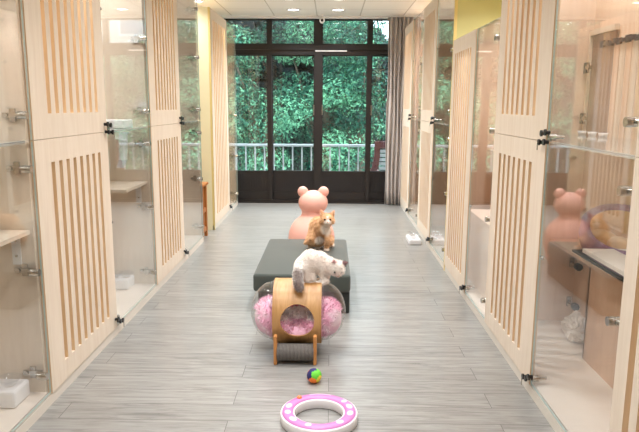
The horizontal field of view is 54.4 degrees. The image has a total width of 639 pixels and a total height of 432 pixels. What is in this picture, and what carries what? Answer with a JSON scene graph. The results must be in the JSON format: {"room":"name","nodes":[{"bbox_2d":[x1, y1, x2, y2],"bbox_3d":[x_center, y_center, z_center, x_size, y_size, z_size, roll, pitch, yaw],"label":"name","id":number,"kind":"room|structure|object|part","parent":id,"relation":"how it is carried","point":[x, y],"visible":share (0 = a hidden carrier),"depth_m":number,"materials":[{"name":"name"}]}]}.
{"room":"cat boarding facility","nodes":[
{"label":"cat boarding facility","id":0,"kind":"room"},
{"bbox_2d":[27,203,554,431],"bbox_3d":[-0.316,0.879,3.373,4.170,0.120,11.720,0,10,1],"label":"floor","id":1,"kind":"structure","parent":0,"point":[409,352],"depth_m":3.50,"materials":[{"name":"grey wood"}]},
{"bbox_2d":[0,0,51,431],"bbox_3d":[-1.528,-0.146,1.854,0.580,2.420,1.785,0,10,1],"label":"tall cabinet","id":2,"kind":"object","parent":1,"relation":"on","point":[21,327],"visible":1,"depth_m":2.77,"materials":[{"name":"brown wood"}]},
{"bbox_2d":[0,140,19,146],"bbox_3d":[-1.552,-0.169,1.850,0.510,0.014,1.749,0,10,1],"label":"shelf","id":3,"kind":"object","parent":2,"relation":"attached to","point":[11,142],"depth_m":2.71,"materials":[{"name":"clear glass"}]},
{"bbox_2d":[0,372,29,407],"bbox_3d":[-1.454,0.782,2.808,0.230,0.117,0.145,0,10,1],"label":"pet feeder","id":4,"kind":"object","parent":2,"relation":"on","point":[13,392],"visible":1,"depth_m":2.77,"materials":[{"name":"white plastic"}]},
{"bbox_2d":[0,372,20,387],"bbox_3d":[-1.397,0.742,2.800,0.110,0.035,0.110,0,10,1],"label":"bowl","id":5,"kind":"object","parent":4,"relation":"on","point":[4,383],"depth_m":2.81,"materials":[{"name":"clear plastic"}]},
{"bbox_2d":[0,230,29,246],"bbox_3d":[-1.425,0.109,2.555,0.265,0.018,0.440,0,10,1],"label":"shelf","id":6,"kind":"object","parent":2,"relation":"attached to","point":[6,236],"depth_m":2.67,"materials":[{"name":"brown wood"}]},
{"bbox_3d":[-1.264,-0.831,2.179,0.008,1.171,0.889,0,10,1],"label":"glass door","id":7,"kind":"part","parent":2,"relation":"part of","materials":[{"name":"clear glass"}]},
{"bbox_3d":[-1.550,0.984,2.056,0.528,0.018,1.749,0,10,1],"label":"panel","id":8,"kind":"part","parent":2,"relation":"part of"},
{"bbox_3d":[-1.271,0.330,2.386,0.008,1.174,0.889,0,10,1],"label":"glass door","id":9,"kind":"part","parent":2,"relation":"part of","materials":[{"name":"clear glass"}]},
{"bbox_2d":[18,0,156,403],"bbox_3d":[-1.495,-0.461,3.618,0.580,2.420,1.800,0,10,1],"label":"tall cabinet","id":10,"kind":"object","parent":1,"relation":"on","point":[85,59],"visible":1,"depth_m":3.33,"materials":[{"name":"brown wood"}]},
{"bbox_3d":[-1.538,-0.305,2.741,0.527,2.420,0.018,0,10,1],"label":"panel","id":11,"kind":"part","parent":10,"relation":"part of","materials":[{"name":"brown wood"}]},
{"bbox_3d":[-1.250,-0.990,3.067,0.021,1.174,0.905,0,10,1],"label":"slatted door","id":12,"kind":"part","parent":10,"relation":"part of","materials":[{"name":"brown wood"}]},
{"bbox_3d":[-1.257,0.173,3.275,0.021,1.184,0.905,0,10,1],"label":"slatted door","id":13,"kind":"part","parent":10,"relation":"part of","materials":[{"name":"brown wood"}]},
{"bbox_2d":[30,126,143,140],"bbox_3d":[-1.520,-0.484,3.614,0.510,0.014,1.764,0,10,1],"label":"shelf","id":14,"kind":"object","parent":10,"relation":"attached to","point":[135,128],"depth_m":4.28,"materials":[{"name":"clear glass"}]},
{"bbox_2d":[106,119,132,128],"bbox_3d":[-1.424,-0.620,4.183,0.280,0.055,0.200,0,10,1],"label":"box","id":15,"kind":"object","parent":10,"relation":"on","point":[116,123],"visible":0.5,"depth_m":4.09,"materials":[{"name":"plastic"}]},
{"bbox_3d":[-1.391,-0.471,4.421,0.060,0.242,0.162,0,10,1],"label":"curved arm","id":16,"kind":"part","parent":10,"relation":"part of","materials":[{"name":"clear glass"}]},
{"bbox_2d":[115,270,134,289],"bbox_3d":[-1.462,0.468,4.581,0.198,0.112,0.155,0,10,1],"label":"pet feeder","id":17,"kind":"object","parent":10,"relation":"on","point":[122,282],"visible":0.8,"depth_m":4.52,"materials":[{"name":"white plastic"}]},
{"bbox_3d":[-1.505,-0.618,4.495,0.527,2.420,0.018,0,10,1],"label":"panel","id":18,"kind":"part","parent":10,"relation":"part of","materials":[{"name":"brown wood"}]},
{"bbox_2d":[110,181,146,192],"bbox_3d":[-1.493,-0.206,4.314,0.465,0.018,0.470,0,10,1],"label":"shelf","id":19,"kind":"object","parent":10,"relation":"attached to","point":[115,186],"depth_m":4.30,"materials":[{"name":"brown wood"}]},
{"bbox_3d":[-1.231,-1.148,3.953,0.008,1.171,0.884,0,10,1],"label":"glass door","id":20,"kind":"part","parent":10,"relation":"part of","materials":[{"name":"clear glass"}]},
{"bbox_3d":[-1.517,0.670,3.820,0.528,0.018,1.764,0,10,1],"label":"panel","id":21,"kind":"part","parent":10,"relation":"part of","materials":[{"name":"beige wood"}]},
{"bbox_3d":[-1.238,0.013,4.160,0.008,1.174,0.884,0,10,1],"label":"glass door","id":22,"kind":"part","parent":10,"relation":"part of","materials":[{"name":"clear glass"}]},
{"bbox_2d":[142,0,203,290],"bbox_3d":[-1.463,-0.773,5.368,0.580,2.420,1.755,0,10,1],"label":"tall cabinet","id":23,"kind":"object","parent":1,"relation":"on","point":[172,56],"visible":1,"depth_m":5.15,"materials":[{"name":"brown wood"}]},
{"bbox_3d":[-1.505,-0.621,4.513,0.527,2.420,0.018,0,10,1],"label":"panel","id":24,"kind":"part","parent":23,"relation":"part of","materials":[{"name":"brown wood"}]},
{"bbox_3d":[-1.218,-1.306,4.836,0.021,1.174,0.900,0,10,1],"label":"slatted door","id":25,"kind":"part","parent":23,"relation":"part of","materials":[{"name":"brown wood"}]},
{"bbox_3d":[-1.224,-0.142,5.044,0.021,1.184,0.900,0,10,1],"label":"slatted door","id":26,"kind":"part","parent":23,"relation":"part of","materials":[{"name":"brown wood"}]},
{"bbox_3d":[-1.473,-0.926,6.223,0.527,2.420,0.018,0,10,1],"label":"panel","id":27,"kind":"part","parent":23,"relation":"part of","materials":[{"name":"brown wood"}]},
{"bbox_3d":[-1.485,0.357,5.570,0.528,0.018,1.719,0,10,1],"label":"panel","id":28,"kind":"part","parent":23,"relation":"part of","materials":[{"name":"beige wood"}]},
{"bbox_3d":[-1.206,-0.299,5.907,0.008,1.174,0.844,0,10,1],"label":"glass door","id":29,"kind":"part","parent":23,"relation":"part of","materials":[{"name":"clear glass"}]},
{"bbox_3d":[-1.199,-1.460,5.700,0.008,1.171,0.844,0,10,1],"label":"glass door","id":30,"kind":"part","parent":23,"relation":"part of","materials":[{"name":"clear glass"}]},
{"bbox_2d":[200,182,207,236],"bbox_3d":[-1.363,-0.056,6.583,0.330,0.580,0.310,0,10,1],"label":"wooden stool","id":31,"kind":"object","parent":1,"relation":"on","point":[204,184],"visible":0.38,"depth_m":6.63,"materials":[{"name":"orange wood"}]},
{"bbox_3d":[-1.230,-0.022,6.473,0.030,0.555,0.045,0,10,1],"label":"leg","id":32,"kind":"part","parent":31,"relation":"part of","materials":[{"name":"orange wood"}]},
{"bbox_3d":[-1.226,-0.062,6.694,0.030,0.555,0.045,0,10,1],"label":"leg","id":33,"kind":"part","parent":31,"relation":"part of","materials":[{"name":"orange wood"}]},
{"bbox_2d":[195,7,238,229],"bbox_3d":[-1.419,-1.193,7.718,0.580,2.420,1.800,0,10,1],"label":"tall cabinet","id":34,"kind":"object","parent":1,"relation":"on","point":[215,47],"visible":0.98,"depth_m":7.13,"materials":[{"name":"beige paint"}]},
{"bbox_3d":[-1.462,-1.037,6.841,0.527,2.420,0.018,0,10,1],"label":"panel","id":35,"kind":"part","parent":34,"relation":"part of","materials":[{"name":"beige paint"}]},
{"bbox_3d":[-1.176,-1.152,7.350,0.021,2.361,1.065,0,10,1],"label":"slatted door","id":36,"kind":"part","parent":34,"relation":"part of","materials":[{"name":"brown wood"}]},
{"bbox_3d":[-1.429,-1.350,8.595,0.527,2.420,0.018,0,10,1],"label":"panel","id":37,"kind":"part","parent":34,"relation":"part of","materials":[{"name":"brown wood"}]},
{"bbox_3d":[-1.157,-1.312,8.235,0.008,2.352,0.724,0,10,1],"label":"glass door","id":38,"kind":"part","parent":34,"relation":"part of","materials":[{"name":"clear glass"}]},
{"bbox_2d":[251,278,345,364],"bbox_3d":[-0.122,0.571,3.571,0.544,0.420,0.455,0,10,1],"label":"house","id":39,"kind":"object","parent":1,"relation":"on","point":[286,346],"visible":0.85,"depth_m":3.42,"materials":[{"name":"brown wood"}]},
{"bbox_3d":[-0.241,0.730,3.401,0.019,0.165,0.040,0,10,1],"label":"leg","id":40,"kind":"part","parent":39,"relation":"part of","materials":[{"name":"brown wood"}]},
{"bbox_2d":[254,294,341,338],"bbox_3d":[-0.122,0.554,3.589,0.526,0.306,0.321,0,10,1],"label":"cushion","id":41,"kind":"object","parent":39,"relation":"in","point":[297,319],"visible":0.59,"depth_m":3.50,"materials":[{"name":"fur"}]},
{"bbox_3d":[-0.025,0.732,3.397,0.019,0.165,0.040,0,10,1],"label":"leg","id":42,"kind":"part","parent":39,"relation":"part of","materials":[{"name":"brown wood"}]},
{"bbox_2d":[292,248,348,292],"bbox_3d":[0.002,0.317,3.497,0.318,0.255,0.268,0,10,1],"label":"cat","id":43,"kind":"object","parent":39,"relation":"on","point":[310,263],"visible":0.94,"depth_m":3.49},
{"bbox_2d":[253,239,350,312],"bbox_3d":[-0.110,0.431,4.752,0.657,0.280,1.140,0,10,1],"label":"bench","id":44,"kind":"object","parent":1,"relation":"on","point":[278,259],"visible":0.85,"depth_m":4.35,"materials":[{"name":"grey fabric"}]},
{"bbox_2d":[303,210,334,251],"bbox_3d":[-0.003,0.107,4.851,0.263,0.346,0.320,0,10,1],"label":"cat","id":45,"kind":"object","parent":44,"relation":"on","point":[319,232],"visible":1,"depth_m":4.79},
{"bbox_2d":[288,186,334,238],"bbox_3d":[-0.072,0.084,5.635,0.420,0.710,0.436,0,10,1],"label":"stool","id":46,"kind":"object","parent":1,"relation":"on","point":[311,202],"visible":0.59,"depth_m":5.52,"materials":[{"name":"pink plastic"}]},
{"bbox_2d":[307,368,321,382],"bbox_3d":[-0.027,0.816,3.179,0.075,0.076,0.075,0,10,1],"label":"ball","id":47,"kind":"object","parent":1,"relation":"on","point":[314,375],"visible":1,"depth_m":3.15,"materials":[{"name":"multicoloured plastic"}]},
{"bbox_2d":[280,394,357,431],"bbox_3d":[-0.002,0.895,2.797,0.347,0.055,0.347,0,10,1],"label":"toy","id":48,"kind":"object","parent":1,"relation":"on","point":[289,421],"visible":0.99,"depth_m":2.77,"materials":[{"name":"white plastic"}]},
{"bbox_2d":[400,10,423,229],"bbox_3d":[1.386,-1.175,7.705,0.580,2.420,1.770,0,10,1],"label":"tall cabinet","id":49,"kind":"object","parent":1,"relation":"on","point":[413,45],"visible":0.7,"depth_m":7.70,"materials":[{"name":"brown wood"}]},
{"bbox_3d":[1.141,-0.699,8.236,0.021,1.184,0.895,0,10,1],"label":"slatted door","id":50,"kind":"part","parent":49,"relation":"part of","materials":[{"name":"brown wood"}]},
{"bbox_3d":[1.148,-1.863,8.028,0.021,1.174,0.895,0,10,1],"label":"slatted door","id":51,"kind":"part","parent":49,"relation":"part of","materials":[{"name":"brown wood"}]},
{"bbox_3d":[1.123,-0.546,7.364,0.008,1.174,0.864,0,10,1],"label":"glass door","id":52,"kind":"part","parent":49,"relation":"part of","materials":[{"name":"clear glass"}]},
{"bbox_3d":[1.129,-1.707,7.157,0.008,1.171,0.864,0,10,1],"label":"glass door","id":53,"kind":"part","parent":49,"relation":"part of","materials":[{"name":"clear glass"}]},
{"bbox_3d":[1.428,-1.329,8.566,0.527,2.420,0.018,0,10,1],"label":"panel","id":54,"kind":"part","parent":49,"relation":"part of","materials":[{"name":"brown wood"}]},
{"bbox_2d":[406,231,420,244],"bbox_3d":[0.976,0.227,6.464,0.125,0.092,0.280,0,10,1],"label":"pet feeder","id":55,"kind":"object","parent":1,"relation":"on","point":[412,239],"visible":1,"depth_m":6.36,"materials":[{"name":"white plastic"}]},
{"bbox_2d":[417,0,501,270],"bbox_3d":[1.354,-0.869,5.989,0.580,2.420,1.715,0,10,1],"label":"tall cabinet","id":56,"kind":"object","parent":1,"relation":"on","point":[442,26],"visible":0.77,"depth_m":6.46,"materials":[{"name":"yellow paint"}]},
{"bbox_3d":[1.109,-0.391,6.508,0.021,1.184,0.865,0,10,1],"label":"slatted door","id":57,"kind":"part","parent":56,"relation":"part of","materials":[{"name":"brown wood"}]},
{"bbox_3d":[1.116,-1.554,6.301,0.021,1.174,0.865,0,10,1],"label":"slatted door","id":58,"kind":"part","parent":56,"relation":"part of","materials":[{"name":"brown wood"}]},
{"bbox_3d":[1.364,0.262,6.191,0.528,0.018,1.679,0,10,1],"label":"panel","id":59,"kind":"part","parent":56,"relation":"part of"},
{"bbox_3d":[1.091,-0.242,5.664,0.008,1.174,0.839,0,10,1],"label":"glass door","id":60,"kind":"part","parent":56,"relation":"part of","materials":[{"name":"clear glass"}]},
{"bbox_3d":[1.098,-1.403,5.457,0.008,1.171,0.839,0,10,1],"label":"glass door","id":61,"kind":"part","parent":56,"relation":"part of","materials":[{"name":"clear glass"}]},
{"bbox_2d":[435,120,449,125],"bbox_3d":[1.379,-0.891,5.985,0.510,0.014,1.679,0,10,1],"label":"shelf","id":62,"kind":"object","parent":56,"relation":"attached to","point":[437,122],"depth_m":5.99,"materials":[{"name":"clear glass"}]},
{"bbox_3d":[1.396,-1.018,6.824,0.527,2.420,0.018,0,10,1],"label":"panel","id":63,"kind":"part","parent":56,"relation":"part of","materials":[{"name":"brown wood"}]},
{"bbox_3d":[1.365,-0.720,5.154,0.527,2.420,0.018,0,10,1],"label":"panel","id":64,"kind":"part","parent":56,"relation":"part of","materials":[{"name":"yellow paint"}]},
{"bbox_2d":[444,17,500,328],"bbox_3d":[1.324,-0.347,4.488,0.580,1.920,1.425,0,10,1],"label":"tall cabinet","id":65,"kind":"object","parent":1,"relation":"on","point":[475,53],"visible":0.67,"depth_m":4.78,"materials":[{"name":"brown wood"}]},
{"bbox_3d":[1.081,-0.428,4.788,0.021,1.861,0.810,0,10,1],"label":"slatted door","id":66,"kind":"part","parent":65,"relation":"part of","materials":[{"name":"brown wood"}]},
{"bbox_3d":[1.335,0.538,4.646,0.528,0.018,1.389,0,10,1],"label":"panel","id":67,"kind":"part","parent":65,"relation":"part of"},
{"bbox_3d":[1.065,-0.305,4.086,0.008,1.852,0.604,0,10,1],"label":"glass door","id":68,"kind":"part","parent":65,"relation":"part of","materials":[{"name":"clear glass"}]},
{"bbox_3d":[1.364,-0.470,5.180,0.527,1.920,0.018,0,10,1],"label":"panel","id":69,"kind":"part","parent":65,"relation":"part of","materials":[{"name":"brown wood"}]},
{"bbox_3d":[1.351,-1.284,4.320,0.517,0.008,1.389,0,10,1],"label":"panel","id":70,"kind":"part","parent":65,"relation":"part of","materials":[{"name":"clear glass"}]},
{"bbox_2d":[484,0,638,431],"bbox_3d":[1.297,-0.314,2.879,0.580,2.420,1.755,0,10,1],"label":"tall cabinet","id":71,"kind":"object","parent":1,"relation":"on","point":[566,68],"visible":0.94,"depth_m":3.31,"materials":[{"name":"brown wood"}]},
{"bbox_3d":[1.052,0.164,3.398,0.021,1.184,0.905,0,10,1],"label":"slatted door","id":72,"kind":"part","parent":71,"relation":"part of","materials":[{"name":"brown wood"}]},
{"bbox_3d":[1.058,-0.999,3.190,0.021,1.174,0.905,0,10,1],"label":"slatted door","id":73,"kind":"part","parent":71,"relation":"part of","materials":[{"name":"brown wood"}]},
{"bbox_3d":[1.339,-0.466,3.733,0.527,2.420,0.018,0,10,1],"label":"panel","id":74,"kind":"part","parent":71,"relation":"part of","materials":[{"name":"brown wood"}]},
{"bbox_3d":[1.306,0.818,3.081,0.528,0.018,1.719,0,10,1],"label":"panel","id":75,"kind":"part","parent":71,"relation":"part of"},
{"bbox_2d":[561,310,584,342],"bbox_3d":[1.486,0.638,3.590,0.162,0.156,0.243,-3,11,-20],"label":"towel","id":76,"kind":"object","parent":71,"relation":"on","point":[573,325],"visible":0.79,"depth_m":3.55,"materials":[{"name":"white fabric"}]},
{"bbox_2d":[578,131,586,134],"bbox_3d":[1.505,-0.477,3.565,0.052,0.022,0.052,0,10,1],"label":"cup","id":77,"kind":"object","parent":71,"relation":"on","point":[579,132],"visible":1,"depth_m":3.55,"materials":[{"name":"white ceramic"}]},
{"bbox_3d":[1.033,0.316,2.534,0.008,1.174,0.839,0,10,1],"label":"glass door","id":78,"kind":"part","parent":71,"relation":"part of","materials":[{"name":"clear glass"}]},
{"bbox_3d":[1.040,-0.845,2.327,0.008,1.171,0.839,0,10,1],"label":"glass door","id":79,"kind":"part","parent":71,"relation":"part of","materials":[{"name":"clear glass"}]},
{"bbox_2d":[587,132,596,135],"bbox_3d":[1.502,-0.452,3.427,0.052,0.022,0.052,0,10,1],"label":"cup","id":80,"kind":"object","parent":71,"relation":"on","point":[589,133],"visible":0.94,"depth_m":3.41,"materials":[{"name":"white ceramic"}]},
{"bbox_2d":[550,133,636,159],"bbox_3d":[1.322,-0.336,2.875,0.510,0.014,1.719,0,10,1],"label":"shelf","id":81,"kind":"object","parent":71,"relation":"attached to","point":[614,142],"depth_m":2.80,"materials":[{"name":"clear glass"}]},
{"bbox_3d":[1.568,-0.750,3.483,0.025,0.590,0.327,0,10,1],"label":"pane frame","id":82,"kind":"part","parent":71,"relation":"part of","materials":[{"name":"brown wood"}]},
{"bbox_2d":[572,204,630,281],"bbox_3d":[1.496,0.114,3.081,0.181,0.310,0.966,0,10,1],"label":"bed","id":83,"kind":"object","parent":71,"relation":"on","point":[605,226],"visible":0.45,"depth_m":3.26,"materials":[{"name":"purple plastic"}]},
{"bbox_3d":[1.577,-0.736,3.487,0.008,0.560,0.300,0,10,1],"label":"dark pane","id":84,"kind":"part","parent":71,"relation":"part of","materials":[{"name":"glass"}]},
{"bbox_2d":[598,133,608,136],"bbox_3d":[1.500,-0.427,3.289,0.052,0.022,0.052,0,10,1],"label":"cup","id":85,"kind":"object","parent":71,"relation":"on","point":[599,134],"visible":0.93,"depth_m":3.27,"materials":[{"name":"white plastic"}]},
{"bbox_2d":[582,249,625,275],"bbox_3d":[1.412,0.245,2.563,0.300,0.018,0.890,0,10,1],"label":"shelf","id":86,"kind":"object","parent":71,"relation":"attached to","point":[613,259],"depth_m":2.83,"materials":[{"name":"beige wood"}]},
{"bbox_3d":[1.582,-0.311,2.874,0.010,2.420,1.719,0,10,1],"label":"panel","id":87,"kind":"part","parent":71,"relation":"part of","materials":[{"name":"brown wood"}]},
{"bbox_2d":[609,121,638,431],"bbox_3d":[1.264,-0.003,1.137,0.580,2.420,1.785,0,10,1],"label":"tall cabinet","id":88,"kind":"object","parent":1,"relation":"on","point":[624,417],"visible":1,"depth_m":2.04,"materials":[{"name":"brown wood"}]},
{"bbox_3d":[1.026,-0.691,1.465,0.021,1.174,0.900,0,10,1],"label":"slatted door","id":89,"kind":"part","parent":88,"relation":"part of","materials":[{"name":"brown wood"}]},
{"bbox_2d":[225,19,387,203],"bbox_3d":[-0.203,-1.474,8.818,3.970,2.600,0.130,0,10,1],"label":"door frame","id":90,"kind":"structure","parent":0,"point":[269,48],"depth_m":8.66,"materials":[{"name":"brown metal"}]},
{"bbox_3d":[-0.997,-2.555,8.645,0.550,0.330,0.040,0,10,1],"label":"transom sash","id":91,"kind":"part","parent":90,"relation":"part of","materials":[{"name":"clear glass"}]},
{"bbox_2d":[234,55,268,199],"bbox_3d":[-1.004,-1.249,8.868,0.574,2.040,0.035,0,10,1],"label":"door","id":92,"kind":"structure","parent":90,"relation":"attached to","point":[252,184],"depth_m":8.99,"materials":[{"name":"brown metal"}]},
{"bbox_3d":[-1.008,-0.490,9.001,0.538,0.290,0.018,0,10,1],"label":"panel","id":93,"kind":"part","parent":92,"relation":"part of","materials":[{"name":"black metal"}]},
{"bbox_3d":[-0.367,-2.549,8.635,0.600,0.330,0.040,0,10,1],"label":"transom sash","id":94,"kind":"part","parent":90,"relation":"part of","materials":[{"name":"clear glass"}]},
{"bbox_2d":[272,55,314,198],"bbox_3d":[-0.374,-1.249,8.889,0.624,2.040,0.047,0,10,1],"label":"door","id":95,"kind":"structure","parent":90,"relation":"attached to","point":[286,183],"depth_m":9.01,"materials":[{"name":"brown metal"}]},
{"bbox_3d":[-0.378,-0.491,9.027,0.588,0.290,0.018,0,10,1],"label":"panel","id":96,"kind":"part","parent":95,"relation":"part of","materials":[{"name":"black metal"}]},
{"bbox_2d":[315,50,346,51],"bbox_3d":[0.161,-2.286,8.617,0.440,0.018,0.016,0,10,1],"label":"track bar","id":97,"kind":"object","parent":90,"relation":"attached to","point":[315,50],"visible":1,"depth_m":8.61,"materials":[{"name":"white plastic"}]},
{"bbox_2d":[321,55,367,199],"bbox_3d":[0.348,-1.236,8.839,0.659,2.040,0.047,0,10,1],"label":"door","id":98,"kind":"structure","parent":90,"relation":"attached to","point":[341,185],"depth_m":8.97,"materials":[{"name":"brown metal"}]},
{"bbox_3d":[0.344,-0.478,8.978,0.623,0.290,0.018,0,10,1],"label":"panel","id":99,"kind":"part","parent":98,"relation":"part of","materials":[{"name":"black metal"}]},
{"bbox_3d":[0.356,-2.543,8.622,0.635,0.330,0.040,0,10,1],"label":"transom sash","id":100,"kind":"part","parent":90,"relation":"part of","materials":[{"name":"clear glass"}]},
{"bbox_2d":[369,55,387,199],"bbox_3d":[1.001,-1.237,8.865,0.584,2.040,0.047,0,10,1],"label":"door","id":101,"kind":"structure","parent":90,"relation":"attached to","point":[376,178],"depth_m":9.00,"materials":[{"name":"brown metal"}]},
{"bbox_3d":[0.997,-0.480,9.004,0.548,0.290,0.018,0,10,1],"label":"panel","id":102,"kind":"part","parent":101,"relation":"part of","materials":[{"name":"black metal"}]},
{"bbox_3d":[1.008,-2.538,8.611,0.560,0.330,0.040,0,10,1],"label":"transom sash","id":103,"kind":"part","parent":90,"relation":"part of","materials":[{"name":"clear glass"}]},
{"bbox_2d":[195,0,454,15],"bbox_3d":[-0.300,-1.789,2.897,4.170,0.100,11.720,0,10,1],"label":"ceiling","id":104,"kind":"structure","parent":0,"point":[221,7],"depth_m":7.75,"materials":[{"name":"tile"}]},
{"bbox_2d":[286,8,300,10],"bbox_3d":[-0.333,-2.635,7.948,0.197,0.011,0.197,0,10,1],"label":"recessed light","id":105,"kind":"object","parent":104,"relation":"in","point":[288,9],"visible":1,"depth_m":7.93,"materials":[{"name":"white plastic"}]},
{"bbox_2d":[220,15,415,18],"bbox_3d":[-0.197,-2.725,8.528,3.970,0.035,0.059,0,10,1],"label":"trim","id":106,"kind":"structure","parent":104,"relation":"attached to","point":[222,16],"depth_m":8.51,"materials":[{"name":"white plastic"}]},
{"bbox_2d":[319,15,324,23],"bbox_3d":[0.036,-2.666,8.430,0.074,0.113,0.082,0,10,1],"label":"security camera","id":107,"kind":"object","parent":104,"relation":"attached to","point":[322,19],"visible":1,"depth_m":8.41,"materials":[{"name":"white plastic"}]},
{"bbox_2d":[330,8,345,10],"bbox_3d":[0.237,-2.631,7.938,0.197,0.011,0.197,0,10,1],"label":"recessed light","id":108,"kind":"object","parent":104,"relation":"in","point":[335,9],"visible":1,"depth_m":7.91,"materials":[{"name":"white plastic"}]},
{"bbox_2d":[384,15,417,204],"bbox_3d":[1.141,-1.439,8.629,0.435,2.582,0.085,0,10,1],"label":"curtain","id":109,"kind":"object","parent":104,"relation":"hanging from","point":[397,24],"visible":0.66,"depth_m":8.61,"materials":[{"name":"grey fabric"}]},
{"bbox_3d":[1.156,-2.700,8.402,0.420,0.019,0.020,0,10,1],"label":"rail","id":110,"kind":"part","parent":109,"relation":"part of","materials":[{"name":"white plastic"}]},
{"label":"outside","id":111,"kind":"structure","parent":0,"visible":0},
{"bbox_3d":[0.706,-2.434,40.394,80.000,0.200,59.600,0,10,1],"label":"ground","id":112,"kind":"structure","parent":111,"visible":0},
{"bbox_2d":[234,36,282,159],"bbox_3d":[-2.560,-1.121,13.009,3.598,6.812,2.207,3,10,12],"label":"broadleaf tree","id":113,"kind":"object","parent":112,"relation":"on","point":[239,152],"visible":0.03,"depth_m":12.52,"materials":[{"name":"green plant"}]},
{"bbox_2d":[229,21,325,169],"bbox_3d":[-1.232,-1.181,12.635,2.662,7.076,1.770,0,10,1],"label":"broadleaf tree","id":114,"kind":"object","parent":112,"relation":"on","point":[252,120],"visible":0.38,"depth_m":12.24,"materials":[{"name":"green plant"}]},
{"bbox_2d":[229,21,358,169],"bbox_3d":[-1.542,-2.247,16.171,5.562,7.929,3.731,0,10,1],"label":"evergreen tree","id":115,"kind":"object","parent":112,"relation":"on","point":[279,67],"visible":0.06,"depth_m":14.99,"materials":[{"name":"green plant"}]},
{"bbox_2d":[273,85,343,169],"bbox_3d":[-0.596,-0.567,14.918,2.614,5.077,2.021,0,10,1],"label":"evergreen tree","id":116,"kind":"object","parent":112,"relation":"on","point":[281,94],"visible":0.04,"depth_m":14.06,"materials":[{"name":"green plant"}]},
{"bbox_2d":[273,21,377,170],"bbox_3d":[0.113,-1.127,13.284,2.207,6.757,1.712,6,11,27],"label":"broadleaf tree","id":117,"kind":"object","parent":112,"relation":"on","point":[309,133],"visible":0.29,"depth_m":12.82,"materials":[{"name":"green plant"}]},
{"bbox_2d":[276,21,387,170],"bbox_3d":[0.258,-2.215,16.420,3.288,7.798,2.460,-1,10,-8],"label":"broadleaf tree","id":118,"kind":"object","parent":112,"relation":"on","point":[310,69],"visible":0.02,"depth_m":15.67,"materials":[{"name":"green plant"}]},
{"bbox_2d":[308,21,387,170],"bbox_3d":[0.646,-0.837,12.509,1.760,6.464,1.693,0,10,1],"label":"broadleaf tree","id":119,"kind":"object","parent":112,"relation":"on","point":[355,111],"visible":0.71,"depth_m":12.06,"materials":[{"name":"green plant"}]},
{"bbox_2d":[373,28,387,157],"bbox_3d":[1.416,-2.325,19.513,3.141,6.942,2.412,0,10,1],"label":"evergreen tree","id":120,"kind":"object","parent":112,"relation":"on","point":[384,63],"visible":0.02,"depth_m":18.39,"materials":[{"name":"green plant"}]},
{"bbox_2d":[374,68,387,170],"bbox_3d":[3.078,-1.456,17.127,3.907,6.088,2.884,0,10,1],"label":"evergreen tree","id":121,"kind":"object","parent":112,"relation":"on","point":[381,69],"visible":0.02,"depth_m":16.43,"materials":[{"name":"green plant"}]},
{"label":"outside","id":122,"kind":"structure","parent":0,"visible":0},
{"bbox_3d":[0.168,-0.215,9.798,12.000,0.180,1.330,0,10,1],"label":"trim","id":123,"kind":"structure","parent":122,"visible":0},
{"bbox_2d":[236,144,374,170],"bbox_3d":[0.178,-0.768,10.121,11.000,0.796,0.060,0,10,1],"label":"balcony railing","id":124,"kind":"object","parent":123,"relation":"on","point":[245,145],"visible":0.18,"depth_m":10.06,"materials":[{"name":"grey metal"}]},
{"bbox_3d":[-1.198,-0.762,10.148,0.022,0.760,0.022,0,10,1],"label":"post","id":125,"kind":"part","parent":124,"relation":"part of","materials":[{"name":"grey metal"}]},
{"bbox_3d":[-0.286,-0.755,10.133,0.022,0.760,0.022,0,10,1],"label":"post","id":126,"kind":"part","parent":124,"relation":"part of","materials":[{"name":"grey metal"}]},
{"bbox_3d":[0.180,-1.139,10.055,11.000,0.040,0.060,0,10,1],"label":"rail","id":127,"kind":"part","parent":124,"relation":"part of","materials":[{"name":"grey metal"}]},
{"bbox_3d":[0.626,-0.747,10.117,0.022,0.760,0.022,0,10,1],"label":"post","id":128,"kind":"part","parent":124,"relation":"part of","materials":[{"name":"white metal"}]},
{"bbox_2d":[370,141,385,170],"bbox_3d":[1.251,-0.736,9.751,0.960,0.875,0.300,0,10,1],"label":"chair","id":129,"kind":"object","parent":123,"relation":"on","point":[378,144],"visible":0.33,"depth_m":9.58,"materials":[{"name":"red paint"}]}
]}

